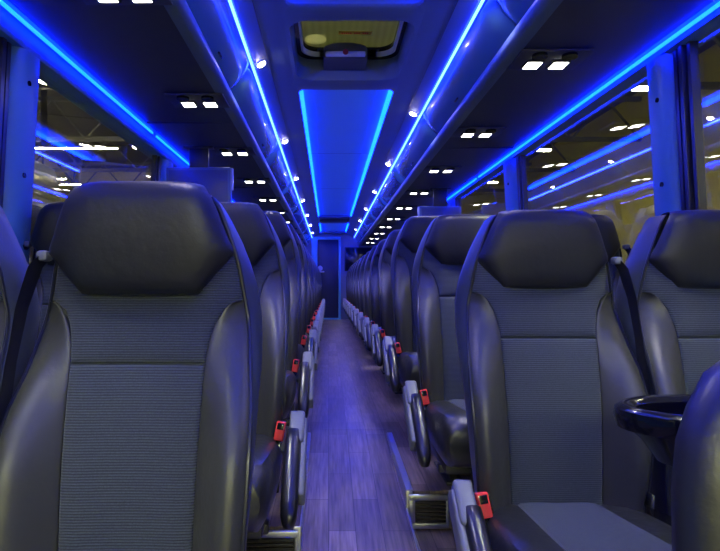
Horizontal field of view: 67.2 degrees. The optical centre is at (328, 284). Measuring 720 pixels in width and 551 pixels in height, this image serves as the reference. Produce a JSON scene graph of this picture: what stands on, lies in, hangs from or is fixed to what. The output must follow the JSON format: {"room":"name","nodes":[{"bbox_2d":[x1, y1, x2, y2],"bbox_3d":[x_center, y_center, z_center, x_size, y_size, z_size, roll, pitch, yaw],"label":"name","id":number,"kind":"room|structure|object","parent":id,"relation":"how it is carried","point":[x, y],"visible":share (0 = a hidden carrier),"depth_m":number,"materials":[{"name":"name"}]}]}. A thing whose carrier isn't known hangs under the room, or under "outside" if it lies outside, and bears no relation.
{"room":"vehicle interior","nodes":[
{"label":"vehicle interior","id":0,"kind":"room"},
{"bbox_2d":[35,149,78,201],"bbox_3d":[-12.100,-1.350,8.500,0.200,8.500,35.000,0,0,0],"label":"wall","id":1,"kind":"structure","parent":0,"point":[50,161],"depth_m":24.32,"materials":[{"name":"yellow"}]},
{"bbox_2d":[57,163,531,191],"bbox_3d":[-1.000,-4.780,24.000,22.046,1.280,0.120,0,0,0],"label":"roof truss","id":2,"kind":"object","parent":1,"relation":"attached to","point":[58,164],"visible":0.19,"depth_m":23.96,"materials":[{"name":"grey metal"}]},
{"bbox_2d":[35,136,574,171],"bbox_3d":[-1.000,-4.780,19.800,22.046,1.280,0.120,0,0,0],"label":"roof truss","id":3,"kind":"object","parent":1,"relation":"attached to","point":[139,169],"visible":0.1,"depth_m":19.74,"materials":[{"name":"grey metal"}]},
{"bbox_2d":[36,96,641,141],"bbox_3d":[-1.000,-4.780,15.600,22.046,1.280,0.120,0,0,0],"label":"roof truss","id":4,"kind":"object","parent":1,"relation":"attached to","point":[53,99],"visible":0.16,"depth_m":15.54,"materials":[{"name":"grey metal"}]},
{"bbox_2d":[38,34,719,89],"bbox_3d":[-1.000,-4.780,11.400,22.046,1.280,0.120,0,0,0],"label":"roof truss","id":5,"kind":"object","parent":1,"relation":"attached to","point":[704,85],"visible":0.02,"depth_m":11.34,"materials":[{"name":"grey metal"}]},
{"bbox_2d":[0,6,188,166],"bbox_3d":[-1.107,0.075,5.075,0.197,1.950,13.350,0,0,0],"label":"header panel","id":6,"kind":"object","parent":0,"point":[55,72],"depth_m":2.26,"materials":[{"name":"blue"}]},
{"bbox_2d":[0,37,39,264],"bbox_3d":[-1.062,-0.292,1.799,0.114,0.985,0.242,0,0,0],"label":"window pillar","id":7,"kind":"structure","parent":6,"relation":"attached to","point":[19,68],"depth_m":1.79,"materials":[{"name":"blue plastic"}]},
{"bbox_2d":[0,0,152,133],"bbox_3d":[-0.992,-0.857,0.725,0.008,0.010,4.650,0,0,0],"label":"led strip","id":8,"kind":"object","parent":6,"relation":"attached to","point":[2,3],"visible":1,"depth_m":2.03,"materials":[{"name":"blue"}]},
{"bbox_2d":[0,0,234,201],"bbox_3d":[-1.002,-0.881,5.065,0.065,0.038,13.330,0,0,0],"label":"trim","id":9,"kind":"structure","parent":6,"relation":"attached to","point":[9,3],"depth_m":2.15,"materials":[{"name":"blue plastic"}]},
{"bbox_2d":[151,155,172,180],"bbox_3d":[-1.062,-0.292,3.404,0.114,0.985,0.272,0,0,0],"label":"trim","id":10,"kind":"structure","parent":6,"relation":"attached to","point":[159,165],"depth_m":3.30,"materials":[{"name":"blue plastic"}]},
{"bbox_2d":[156,136,232,201],"bbox_3d":[-0.992,-0.857,7.410,0.008,0.010,8.580,0,0,0],"label":"led strip","id":11,"kind":"object","parent":6,"relation":"attached to","point":[157,137],"visible":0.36,"depth_m":3.43,"materials":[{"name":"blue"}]},
{"bbox_2d":[79,172,505,214],"bbox_3d":[-1.000,-1.350,26.100,22.000,8.500,0.200,0,0,0],"label":"wall","id":12,"kind":"structure","parent":0,"point":[490,203],"depth_m":26.00,"materials":[{"name":"yellow"}]},
{"bbox_2d":[305,235,376,318],"bbox_3d":[0.100,-0.175,11.770,2.460,2.250,0.040,0,0,0],"label":"wall","id":13,"kind":"structure","parent":0,"point":[346,240],"depth_m":11.75,"materials":[{"name":"grey"}]},
{"bbox_2d":[311,237,340,318],"bbox_3d":[-0.051,-0.150,11.735,0.638,1.790,0.050,0,0,0],"label":"trim","id":14,"kind":"structure","parent":13,"relation":"attached to","point":[313,239],"depth_m":11.71,"materials":[{"name":"plastic"}]},
{"bbox_2d":[317,240,338,317],"bbox_3d":[-0.011,-0.135,11.715,0.458,1.700,0.130,0,0,0],"label":"door","id":15,"kind":"structure","parent":13,"relation":"in","point":[327,250],"depth_m":11.74,"materials":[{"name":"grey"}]},
{"bbox_2d":[345,247,371,270],"bbox_3d":[0.650,-0.560,11.727,0.600,0.520,0.044,0,0,0],"label":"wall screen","id":16,"kind":"object","parent":13,"relation":"attached to","point":[352,254],"visible":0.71,"depth_m":11.70,"materials":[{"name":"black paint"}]},
{"bbox_2d":[227,0,487,236],"bbox_3d":[0.100,-1.167,5.075,2.400,0.266,13.350,0,0,0],"label":"ceiling","id":17,"kind":"structure","parent":0,"point":[402,74],"depth_m":2.79,"materials":[{"name":"blue plastic"}]},
{"bbox_2d":[10,0,311,245],"bbox_3d":[-0.669,-0.986,5.070,0.641,0.269,13.340,0,0,0],"label":"luggage rack","id":18,"kind":"object","parent":17,"relation":"attached to","point":[140,53],"depth_m":2.22,"materials":[{"name":"grey"}]},
{"bbox_2d":[83,0,172,4],"bbox_3d":[-0.600,-0.844,1.545,0.260,0.018,0.180,0,0,0],"label":"light panel","id":19,"kind":"object","parent":18,"relation":"attached to","point":[88,2],"visible":1,"depth_m":1.61,"materials":[{"name":"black plastic"}]},
{"bbox_2d":[164,93,229,107],"bbox_3d":[-0.600,-0.844,2.490,0.260,0.018,0.180,0,0,0],"label":"light panel","id":20,"kind":"object","parent":18,"relation":"attached to","point":[179,100],"visible":1,"depth_m":2.46,"materials":[{"name":"black plastic"}]},
{"bbox_2d":[166,146,233,201],"bbox_3d":[-0.794,-0.654,3.345,0.412,0.398,0.060,0,0,0],"label":"monitor","id":21,"kind":"object","parent":18,"relation":"hanging from","point":[218,182],"visible":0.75,"depth_m":3.32,"materials":[{"name":"blue"}]},
{"bbox_2d":[212,147,255,154],"bbox_3d":[-0.600,-0.844,3.435,0.260,0.018,0.180,0,0,0],"label":"light panel","id":22,"kind":"object","parent":18,"relation":"attached to","point":[218,150],"visible":1,"depth_m":3.40,"materials":[{"name":"black plastic"}]},
{"bbox_2d":[237,178,271,182],"bbox_3d":[-0.600,-0.844,4.380,0.260,0.018,0.180,0,0,0],"label":"light panel","id":23,"kind":"object","parent":18,"relation":"attached to","point":[241,180],"visible":1,"depth_m":4.37,"materials":[{"name":"black plastic"}]},
{"bbox_2d":[253,197,280,200],"bbox_3d":[-0.600,-0.844,5.325,0.260,0.018,0.180,0,0,0],"label":"light panel","id":24,"kind":"object","parent":18,"relation":"attached to","point":[255,198],"visible":1,"depth_m":5.28,"materials":[{"name":"black plastic"}]},
{"bbox_2d":[256,60,265,67],"bbox_3d":[-0.321,-1.052,2.570,0.052,0.032,0.059,0,0,8],"label":"recessed light","id":25,"kind":"object","parent":17,"relation":"in","point":[261,63],"visible":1,"depth_m":2.56,"materials":[{"name":"grey plastic"}]},
{"bbox_2d":[252,0,314,232],"bbox_3d":[-0.285,-1.068,5.065,0.003,0.005,13.330,0,0,0],"label":"trim","id":26,"kind":"structure","parent":17,"relation":"attached to","point":[252,0],"depth_m":2.82,"materials":[{"name":"black"}]},
{"bbox_2d":[299,90,318,215],"bbox_3d":[-0.157,-1.109,5.890,0.020,0.026,5.640,0,0,0],"label":"led strip","id":27,"kind":"object","parent":17,"relation":"attached to","point":[300,92],"visible":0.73,"depth_m":4.14,"materials":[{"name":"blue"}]},
{"bbox_2d":[320,223,346,230],"bbox_3d":[0.100,-1.137,10.435,0.536,0.011,1.730,0,0,0],"label":"ceiling panel","id":28,"kind":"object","parent":17,"relation":"attached to","point":[324,226],"depth_m":10.46,"materials":[{"name":"plastic"}]},
{"bbox_2d":[320,218,348,221],"bbox_3d":[0.100,-1.114,9.150,0.500,0.032,0.580,0,0,0],"label":"ceiling vent","id":29,"kind":"object","parent":17,"relation":"in","point":[321,219],"visible":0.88,"depth_m":9.13,"materials":[{"name":"black plastic"}]},
{"bbox_2d":[303,90,388,214],"bbox_3d":[0.100,-1.137,5.885,0.536,0.011,5.730,0,0,0],"label":"ceiling panel","id":30,"kind":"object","parent":17,"relation":"attached to","point":[338,121],"depth_m":4.18,"materials":[{"name":"plastic"}]},
{"bbox_2d":[311,153,368,153],"bbox_3d":[0.100,-1.131,5.500,0.500,0.003,1.704,0,0,0],"label":"trim","id":31,"kind":"structure","parent":30,"relation":"attached to","point":[311,153],"depth_m":4.65,"materials":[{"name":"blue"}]},
{"bbox_2d":[294,21,407,69],"bbox_3d":[0.100,-1.185,2.553,0.524,0.101,0.645,0,0,0],"label":"roof hatch","id":32,"kind":"object","parent":17,"relation":"attached to","point":[342,45],"visible":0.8,"depth_m":2.69,"materials":[{"name":"beige plastic"}]},
{"bbox_2d":[350,90,392,215],"bbox_3d":[0.356,-1.109,5.890,0.020,0.026,5.640,0,0,0],"label":"led strip","id":33,"kind":"object","parent":17,"relation":"attached to","point":[390,92],"visible":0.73,"depth_m":4.11,"materials":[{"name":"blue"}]},
{"bbox_2d":[351,0,457,234],"bbox_3d":[0.485,-1.068,5.065,0.003,0.005,13.330,0,0,0],"label":"trim","id":34,"kind":"structure","parent":17,"relation":"attached to","point":[457,0],"depth_m":2.82,"materials":[{"name":"black"}]},
{"bbox_2d":[354,0,712,245],"bbox_3d":[0.870,-0.986,5.070,0.641,0.269,13.340,0,0,0],"label":"luggage rack","id":35,"kind":"object","parent":17,"relation":"attached to","point":[477,89],"depth_m":2.34,"materials":[{"name":"grey"}]},
{"bbox_2d":[383,217,404,219],"bbox_3d":[0.830,-0.844,6.865,0.260,0.018,0.180,0,0,0],"label":"light panel","id":36,"kind":"object","parent":35,"relation":"attached to","point":[387,218],"visible":1,"depth_m":6.79,"materials":[{"name":"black plastic"}]},
{"bbox_2d":[392,206,417,208],"bbox_3d":[0.830,-0.844,5.900,0.260,0.018,0.180,0,0,0],"label":"light panel","id":37,"kind":"object","parent":35,"relation":"attached to","point":[393,207],"visible":1,"depth_m":5.89,"materials":[{"name":"black plastic"}]},
{"bbox_2d":[404,190,432,193],"bbox_3d":[0.830,-0.844,4.935,0.260,0.018,0.180,0,0,0],"label":"light panel","id":38,"kind":"object","parent":35,"relation":"attached to","point":[406,191],"visible":0.97,"depth_m":4.89,"materials":[{"name":"black plastic"}]},
{"bbox_2d":[417,188,460,215],"bbox_3d":[0.979,-0.639,4.780,0.382,0.428,0.060,0,0,0],"label":"monitor","id":39,"kind":"object","parent":35,"relation":"hanging from","point":[439,207],"visible":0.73,"depth_m":4.76,"materials":[{"name":"blue"}]},
{"bbox_2d":[422,166,461,172],"bbox_3d":[0.830,-0.844,3.970,0.260,0.018,0.180,0,0,0],"label":"light panel","id":40,"kind":"object","parent":35,"relation":"attached to","point":[432,169],"visible":1,"depth_m":3.92,"materials":[{"name":"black plastic"}]},
{"bbox_2d":[451,127,506,136],"bbox_3d":[0.830,-0.844,3.005,0.260,0.018,0.180,0,0,0],"label":"light panel","id":41,"kind":"object","parent":35,"relation":"attached to","point":[460,131],"visible":1,"depth_m":2.98,"materials":[{"name":"black plastic"}]},
{"bbox_2d":[506,49,594,69],"bbox_3d":[0.830,-0.844,2.040,0.260,0.018,0.180,0,0,0],"label":"light panel","id":42,"kind":"object","parent":35,"relation":"attached to","point":[527,59],"visible":1,"depth_m":2.02,"materials":[{"name":"black plastic"}]},
{"bbox_2d":[35,35,719,167],"bbox_3d":[0.000,-5.650,8.500,28.000,0.100,35.000,0,0,0],"label":"ceiling","id":43,"kind":"structure","parent":0,"point":[57,124],"depth_m":20.00,"materials":[{"name":"grey"}]},
{"bbox_2d":[42,149,66,179],"bbox_3d":[-9.400,-4.535,17.800,1.600,2.130,0.022,0,0,0],"label":"tube light","id":44,"kind":"object","parent":43,"relation":"hanging from","point":[58,178],"visible":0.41,"depth_m":17.80,"materials":[{"name":"white glass"}]},
{"bbox_2d":[59,144,83,184],"bbox_3d":[-10.100,-5.035,21.500,1.800,2.130,0.022,0,0,0],"label":"tube light","id":45,"kind":"object","parent":43,"relation":"hanging from","point":[73,183],"visible":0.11,"depth_m":21.50,"materials":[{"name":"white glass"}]},
{"bbox_2d":[35,90,120,148],"bbox_3d":[-7.250,-4.535,13.800,3.900,2.130,0.022,0,0,0],"label":"tube light","id":46,"kind":"object","parent":43,"relation":"hanging from","point":[43,92],"visible":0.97,"depth_m":13.80,"materials":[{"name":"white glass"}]},
{"bbox_2d":[632,83,647,90],"bbox_3d":[5.375,-4.535,9.600,0.750,2.130,0.180,0,0,0],"label":"tube light","id":47,"kind":"object","parent":43,"relation":"hanging from","point":[643,87],"visible":0.02,"depth_m":9.55,"materials":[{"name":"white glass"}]},
{"bbox_2d":[247,319,652,550],"bbox_3d":[0.100,0.882,5.075,2.460,0.275,13.350,0,0,0],"label":"floor","id":48,"kind":"structure","parent":0,"point":[355,501],"depth_m":2.35,"materials":[{"name":"brown wood"}]},
{"bbox_2d":[0,206,39,395],"bbox_3d":[-0.847,0.359,0.860,0.459,1.120,0.730,0,0,0],"label":"passenger seat","id":49,"kind":"object","parent":48,"relation":"on","point":[13,262],"visible":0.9,"depth_m":1.11,"materials":[{"name":"grey leather"}]},
{"bbox_2d":[23,202,63,344],"bbox_3d":[-0.847,0.317,1.670,0.459,1.204,0.730,0,0,0],"label":"passenger seat","id":50,"kind":"object","parent":48,"relation":"on","point":[46,221],"visible":0.12,"depth_m":1.82,"materials":[{"name":"grey leather"}]},
{"bbox_2d":[30,202,63,264],"bbox_3d":[-0.846,-0.176,1.886,0.358,0.218,0.151,0,0,0],"label":"cushion","id":51,"kind":"object","parent":50,"relation":"on","point":[46,221],"depth_m":1.82,"materials":[{"name":"black leather"}]},
{"bbox_2d":[0,181,261,550],"bbox_3d":[-0.329,0.359,0.860,0.529,1.120,0.730,0,0,0],"label":"passenger seat","id":52,"kind":"object","parent":48,"relation":"on","point":[129,423],"visible":1,"depth_m":1.00,"materials":[{"name":"grey leather"}]},
{"bbox_2d":[49,181,233,293],"bbox_3d":[-0.363,-0.092,1.076,0.358,0.218,0.151,0,0,0],"label":"cushion","id":53,"kind":"object","parent":52,"relation":"on","point":[110,237],"depth_m":1.01,"materials":[{"name":"black leather"}]},
{"bbox_2d":[220,202,307,550],"bbox_3d":[-0.329,0.317,1.670,0.529,1.204,0.730,0,0,0],"label":"passenger seat","id":54,"kind":"object","parent":48,"relation":"on","point":[262,245],"visible":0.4,"depth_m":1.72,"materials":[{"name":"grey leather"}]},
{"bbox_2d":[220,202,274,264],"bbox_3d":[-0.363,-0.176,1.886,0.358,0.218,0.151,0,0,0],"label":"cushion","id":55,"kind":"object","parent":54,"relation":"on","point":[256,232],"depth_m":1.82,"materials":[{"name":"black leather"}]},
{"bbox_2d":[248,434,281,532],"bbox_3d":[-0.363,0.535,1.550,0.442,0.189,0.490,0,0,0],"label":"cushion","id":56,"kind":"object","parent":54,"relation":"on","point":[268,447],"depth_m":1.39,"materials":[{"name":"black leather"}]},
{"bbox_2d":[247,530,297,550],"bbox_3d":[-0.200,0.848,1.724,0.206,0.128,0.016,0,0,0],"label":"floor vent","id":57,"kind":"object","parent":48,"relation":"in","point":[273,535],"visible":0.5,"depth_m":1.72,"materials":[{"name":"silver metal"}]},
{"bbox_2d":[263,210,313,425],"bbox_3d":[-0.329,0.197,2.480,0.529,1.128,0.730,0,0,0],"label":"passenger seat","id":58,"kind":"object","parent":48,"relation":"on","point":[304,375],"visible":0.3,"depth_m":2.53,"materials":[{"name":"grey leather"}]},
{"bbox_2d":[263,210,290,247],"bbox_3d":[-0.363,-0.259,2.696,0.358,0.218,0.151,0,0,0],"label":"cushion","id":59,"kind":"object","parent":58,"relation":"on","point":[279,224],"depth_m":2.64,"materials":[{"name":"black leather"}]},
{"bbox_2d":[283,370,296,418],"bbox_3d":[-0.363,0.452,2.360,0.442,0.189,0.490,0,0,0],"label":"cushion","id":60,"kind":"object","parent":58,"relation":"on","point":[291,375],"depth_m":2.19,"materials":[{"name":"black leather"}]},
{"bbox_2d":[293,432,310,550],"bbox_3d":[-0.101,0.878,1.510,0.028,0.276,2.420,0,0,0],"label":"trim","id":61,"kind":"structure","parent":48,"relation":"attached to","point":[299,528],"depth_m":1.90,"materials":[{"name":"silver metal"}]},
{"bbox_2d":[287,223,317,369],"bbox_3d":[-0.329,0.171,3.290,0.529,1.146,0.730,0,0,0],"label":"passenger seat","id":62,"kind":"object","parent":48,"relation":"on","point":[311,345],"visible":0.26,"depth_m":3.34,"materials":[{"name":"grey leather"}]},
{"bbox_2d":[287,223,299,246],"bbox_3d":[-0.363,-0.293,3.506,0.358,0.218,0.151,0,0,0],"label":"cushion","id":63,"kind":"object","parent":62,"relation":"on","point":[296,237],"depth_m":3.46,"materials":[{"name":"black leather"}]},
{"bbox_2d":[297,344,303,367],"bbox_3d":[-0.363,0.417,3.170,0.442,0.189,0.490,0,0,0],"label":"cushion","id":64,"kind":"object","parent":62,"relation":"on","point":[300,346],"depth_m":3.00,"materials":[{"name":"black leather"}]},
{"bbox_2d":[297,237,319,385],"bbox_3d":[-0.329,0.171,4.100,0.529,1.146,0.730,0,0,0],"label":"passenger seat","id":65,"kind":"object","parent":48,"relation":"on","point":[316,326],"visible":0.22,"depth_m":4.16,"materials":[{"name":"grey leather"}]},
{"bbox_2d":[304,245,320,340],"bbox_3d":[-0.329,0.171,4.910,0.529,1.146,0.730,0,0,0],"label":"passenger seat","id":66,"kind":"object","parent":48,"relation":"on","point":[317,317],"visible":0.12,"depth_m":4.97,"materials":[{"name":"grey leather"}]},
{"bbox_2d":[307,250,321,332],"bbox_3d":[-0.329,0.171,5.720,0.529,1.146,0.730,0,0,0],"label":"passenger seat","id":67,"kind":"object","parent":48,"relation":"on","point":[318,312],"visible":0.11,"depth_m":5.78,"materials":[{"name":"grey leather"}]},
{"bbox_2d":[312,259,322,326],"bbox_3d":[-0.329,0.171,6.530,0.529,1.146,0.730,0,0,0],"label":"passenger seat","id":68,"kind":"object","parent":48,"relation":"on","point":[320,308],"visible":0.07,"depth_m":6.59,"materials":[{"name":"grey leather"}]},
{"bbox_2d":[313,260,323,321],"bbox_3d":[-0.329,0.171,7.340,0.529,1.146,0.730,0,0,0],"label":"passenger seat","id":69,"kind":"object","parent":48,"relation":"on","point":[313,260],"visible":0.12,"depth_m":7.40,"materials":[{"name":"grey leather"}]},
{"bbox_2d":[316,266,323,310],"bbox_3d":[-0.329,0.171,8.150,0.529,1.146,0.730,0,0,0],"label":"passenger seat","id":70,"kind":"object","parent":48,"relation":"on","point":[316,266],"visible":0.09,"depth_m":8.22,"materials":[{"name":"grey leather"}]},
{"bbox_2d":[343,266,350,320],"bbox_3d":[0.554,0.171,11.004,0.529,1.146,0.707,0,0,0],"label":"passenger seat","id":71,"kind":"object","parent":48,"relation":"on","point":[350,266],"visible":0.19,"depth_m":11.08,"materials":[{"name":"grey leather"}]},
{"bbox_2d":[344,265,352,313],"bbox_3d":[0.554,0.171,10.194,0.529,1.146,0.707,0,0,0],"label":"passenger seat","id":72,"kind":"object","parent":48,"relation":"on","point":[345,300],"visible":0.12,"depth_m":10.29,"materials":[{"name":"grey leather"}]},
{"bbox_2d":[345,262,355,327],"bbox_3d":[0.554,0.171,9.383,0.529,1.146,0.707,0,0,0],"label":"passenger seat","id":73,"kind":"object","parent":48,"relation":"on","point":[355,262],"visible":0.12,"depth_m":9.46,"materials":[{"name":"grey leather"}]},
{"bbox_2d":[347,261,357,330],"bbox_3d":[0.554,0.171,8.573,0.529,1.146,0.707,0,0,0],"label":"passenger seat","id":74,"kind":"object","parent":48,"relation":"on","point":[352,272],"visible":0.16,"depth_m":8.64,"materials":[{"name":"grey leather"}]},
{"bbox_2d":[349,258,360,336],"bbox_3d":[0.554,0.171,7.763,0.529,1.146,0.707,0,0,0],"label":"passenger seat","id":75,"kind":"object","parent":48,"relation":"on","point":[356,266],"visible":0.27,"depth_m":7.85,"materials":[{"name":"grey leather"}]},
{"bbox_2d":[351,255,364,341],"bbox_3d":[0.554,0.171,6.954,0.529,1.146,0.707,0,0,0],"label":"passenger seat","id":76,"kind":"object","parent":48,"relation":"on","point":[361,260],"visible":0.2,"depth_m":7.02,"materials":[{"name":"grey leather"}]},
{"bbox_2d":[354,251,369,332],"bbox_3d":[0.554,0.171,6.144,0.529,1.146,0.707,0,0,0],"label":"passenger seat","id":77,"kind":"object","parent":48,"relation":"on","point":[361,273],"visible":0.2,"depth_m":6.22,"materials":[{"name":"grey leather"}]},
{"bbox_2d":[358,246,376,340],"bbox_3d":[0.554,0.171,5.333,0.529,1.146,0.707,0,0,0],"label":"passenger seat","id":78,"kind":"object","parent":48,"relation":"on","point":[368,312],"visible":0.24,"depth_m":5.40,"materials":[{"name":"grey leather"}]},
{"bbox_2d":[369,246,376,261],"bbox_3d":[0.588,-0.294,5.561,0.358,0.218,0.151,0,0,0],"label":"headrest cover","id":79,"kind":"object","parent":78,"relation":"on","point":[371,253],"depth_m":5.51,"materials":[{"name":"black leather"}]},
{"bbox_2d":[363,239,385,373],"bbox_3d":[0.554,0.171,4.524,0.529,1.146,0.707,0,0,0],"label":"passenger seat","id":80,"kind":"object","parent":48,"relation":"on","point":[374,288],"visible":0.21,"depth_m":4.60,"materials":[{"name":"grey leather"}]},
{"bbox_2d":[375,239,385,258],"bbox_3d":[0.588,-0.294,4.751,0.358,0.218,0.151,0,0,0],"label":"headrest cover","id":81,"kind":"object","parent":80,"relation":"on","point":[379,247],"depth_m":4.70,"materials":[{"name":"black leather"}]},
{"bbox_2d":[370,229,402,393],"bbox_3d":[0.554,0.171,3.713,0.529,1.146,0.707,0,0,0],"label":"passenger seat","id":82,"kind":"object","parent":48,"relation":"on","point":[384,265],"visible":0.29,"depth_m":3.80,"materials":[{"name":"grey leather"}]},
{"bbox_2d":[385,229,400,255],"bbox_3d":[0.588,-0.294,3.941,0.358,0.218,0.151,0,0,0],"label":"headrest cover","id":83,"kind":"object","parent":82,"relation":"on","point":[390,241],"depth_m":3.89,"materials":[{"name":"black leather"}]},
{"bbox_2d":[386,432,420,550],"bbox_3d":[0.304,0.878,1.510,0.028,0.276,2.420,0,0,0],"label":"trim","id":84,"kind":"structure","parent":48,"relation":"attached to","point":[406,488],"depth_m":2.20,"materials":[{"name":"silver metal"}]},
{"bbox_2d":[382,216,437,393],"bbox_3d":[0.554,0.173,2.904,0.529,1.142,0.707,0,0,0],"label":"passenger seat","id":85,"kind":"object","parent":48,"relation":"on","point":[400,359],"visible":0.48,"depth_m":3.00,"materials":[{"name":"grey leather"}]},
{"bbox_2d":[397,351,420,389],"bbox_3d":[0.588,0.422,2.795,0.442,0.189,0.490,0,0,0],"label":"cushion","id":86,"kind":"object","parent":85,"relation":"on","point":[407,361],"depth_m":2.62,"materials":[{"name":"black leather"}]},
{"bbox_2d":[400,216,437,252],"bbox_3d":[0.588,-0.289,3.131,0.358,0.218,0.151,0,0,0],"label":"cushion","id":87,"kind":"object","parent":85,"relation":"on","point":[414,228],"depth_m":3.07,"materials":[{"name":"black leather"}]},
{"bbox_2d":[408,494,448,528],"bbox_3d":[0.376,0.848,2.024,0.151,0.128,0.016,0,0,0],"label":"floor vent","id":88,"kind":"object","parent":48,"relation":"in","point":[418,522],"visible":0.85,"depth_m":2.02,"materials":[{"name":"silver metal"}]},
{"bbox_2d":[402,214,492,485],"bbox_3d":[0.554,0.234,2.094,0.529,1.069,0.707,0,0,0],"label":"passenger seat","id":89,"kind":"object","parent":48,"relation":"on","point":[436,418],"visible":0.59,"depth_m":2.20,"materials":[{"name":"grey leather"}]},
{"bbox_2d":[424,400,471,467],"bbox_3d":[0.588,0.519,1.985,0.442,0.189,0.490,0,0,0],"label":"cushion","id":90,"kind":"object","parent":89,"relation":"on","point":[446,420],"depth_m":1.80,"materials":[{"name":"black leather"}]},
{"bbox_2d":[425,214,492,264],"bbox_3d":[0.588,-0.192,2.321,0.358,0.218,0.151,0,0,0],"label":"headrest cover","id":91,"kind":"object","parent":89,"relation":"on","point":[449,238],"depth_m":2.25,"materials":[{"name":"black leather"}]},
{"bbox_2d":[448,210,671,550],"bbox_3d":[0.554,0.356,1.284,0.529,1.126,0.707,0,0,0],"label":"passenger seat","id":92,"kind":"object","parent":48,"relation":"on","point":[546,356],"visible":0.96,"depth_m":1.40,"materials":[{"name":"grey leather"}]},
{"bbox_2d":[477,210,607,288],"bbox_3d":[0.588,-0.098,1.511,0.358,0.218,0.151,0,0,0],"label":"headrest cover","id":93,"kind":"object","parent":92,"relation":"on","point":[517,249],"depth_m":1.44,"materials":[{"name":"black leather"}]},
{"bbox_2d":[486,501,671,550],"bbox_3d":[0.588,0.613,1.175,0.442,0.189,0.490,0,0,0],"label":"cushion","id":94,"kind":"object","parent":92,"relation":"on","point":[510,525],"depth_m":1.22,"materials":[{"name":"grey fabric"}]},
{"bbox_2d":[590,214,630,301],"bbox_3d":[1.061,0.234,2.094,0.459,1.069,0.707,0,0,0],"label":"passenger seat","id":95,"kind":"object","parent":48,"relation":"on","point":[606,226],"visible":0.11,"depth_m":2.26,"materials":[{"name":"grey leather"}]},
{"bbox_2d":[590,214,620,261],"bbox_3d":[1.060,-0.192,2.321,0.358,0.218,0.151,0,0,0],"label":"headrest cover","id":96,"kind":"object","parent":95,"relation":"on","point":[606,226],"depth_m":2.25,"materials":[{"name":"black leather"}]},
{"bbox_2d":[615,210,719,525],"bbox_3d":[1.061,0.356,1.284,0.459,1.126,0.707,0,0,0],"label":"passenger seat","id":97,"kind":"object","parent":48,"relation":"on","point":[673,263],"visible":0.62,"depth_m":1.45,"materials":[{"name":"grey leather"}]},
{"bbox_2d":[654,509,670,525],"bbox_3d":[1.060,0.613,1.175,0.442,0.189,0.490,0,0,0],"label":"cushion","id":98,"kind":"object","parent":97,"relation":"on","point":[664,515],"depth_m":1.38,"materials":[{"name":"black leather"}]},
{"bbox_2d":[649,210,719,288],"bbox_3d":[1.060,-0.098,1.511,0.358,0.218,0.151,0,0,0],"label":"headrest cover","id":99,"kind":"object","parent":97,"relation":"on","point":[684,245],"depth_m":1.45,"materials":[{"name":"black leather"}]},
{"bbox_2d":[671,361,719,550],"bbox_3d":[0.650,0.490,0.447,0.480,0.860,0.533,0,0,0],"label":"seat","id":100,"kind":"object","parent":48,"relation":"on","point":[695,481],"visible":1,"depth_m":0.63,"materials":[{"name":"black leather"}]},
{"bbox_2d":[613,394,691,465],"bbox_3d":[0.691,0.361,0.909,0.352,0.309,0.277,0,0,42],"label":"cup holder","id":101,"kind":"object","parent":100,"relation":"attached to","point":[656,419],"visible":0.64,"depth_m":0.91,"materials":[{"name":"black plastic"}]},
{"bbox_2d":[447,7,719,205],"bbox_3d":[1.307,0.075,5.075,0.198,1.950,13.350,0,0,0],"label":"wall","id":102,"kind":"structure","parent":0,"point":[706,29],"depth_m":2.42,"materials":[{"name":"blue plastic"}]},
{"bbox_2d":[448,198,460,205],"bbox_3d":[1.260,-0.318,5.324,0.117,1.035,0.272,0,0,0],"label":"trim","id":103,"kind":"structure","parent":102,"relation":"attached to","point":[456,202],"depth_m":5.24,"materials":[{"name":"blue plastic"}]},
{"bbox_2d":[447,178,476,199],"bbox_3d":[1.192,-0.857,8.030,0.008,0.010,7.340,0,0,0],"label":"led strip","id":104,"kind":"object","parent":102,"relation":"attached to","point":[475,178],"visible":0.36,"depth_m":4.81,"materials":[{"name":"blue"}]},
{"bbox_2d":[503,155,527,210],"bbox_3d":[1.260,-0.318,3.614,0.117,1.035,0.292,0,0,0],"label":"trim","id":105,"kind":"structure","parent":102,"relation":"attached to","point":[515,177],"depth_m":3.57,"materials":[{"name":"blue plastic"}]},
{"bbox_2d":[447,0,719,198],"bbox_3d":[1.202,-0.881,5.065,0.065,0.038,13.330,0,0,0],"label":"strip light","id":106,"kind":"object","parent":102,"relation":"attached to","point":[708,6],"depth_m":2.23,"materials":[{"name":"blue plastic"}]},
{"bbox_2d":[478,1,719,177],"bbox_3d":[1.192,-0.857,1.350,0.008,0.010,5.900,0,0,0],"label":"led strip","id":107,"kind":"object","parent":102,"relation":"attached to","point":[716,5],"visible":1,"depth_m":2.17,"materials":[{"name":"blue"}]},
{"bbox_2d":[647,41,706,215],"bbox_3d":[1.260,-0.318,1.964,0.117,1.035,0.232,0,0,0],"label":"window pillar","id":108,"kind":"structure","parent":102,"relation":"attached to","point":[673,79],"depth_m":1.93,"materials":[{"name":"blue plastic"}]},
{"bbox_2d":[526,44,719,263],"bbox_3d":[9.100,-1.350,8.500,0.200,8.500,35.000,0,0,0],"label":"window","id":109,"kind":"structure","parent":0,"point":[614,180],"depth_m":16.68,"materials":[{"name":"yellow"}]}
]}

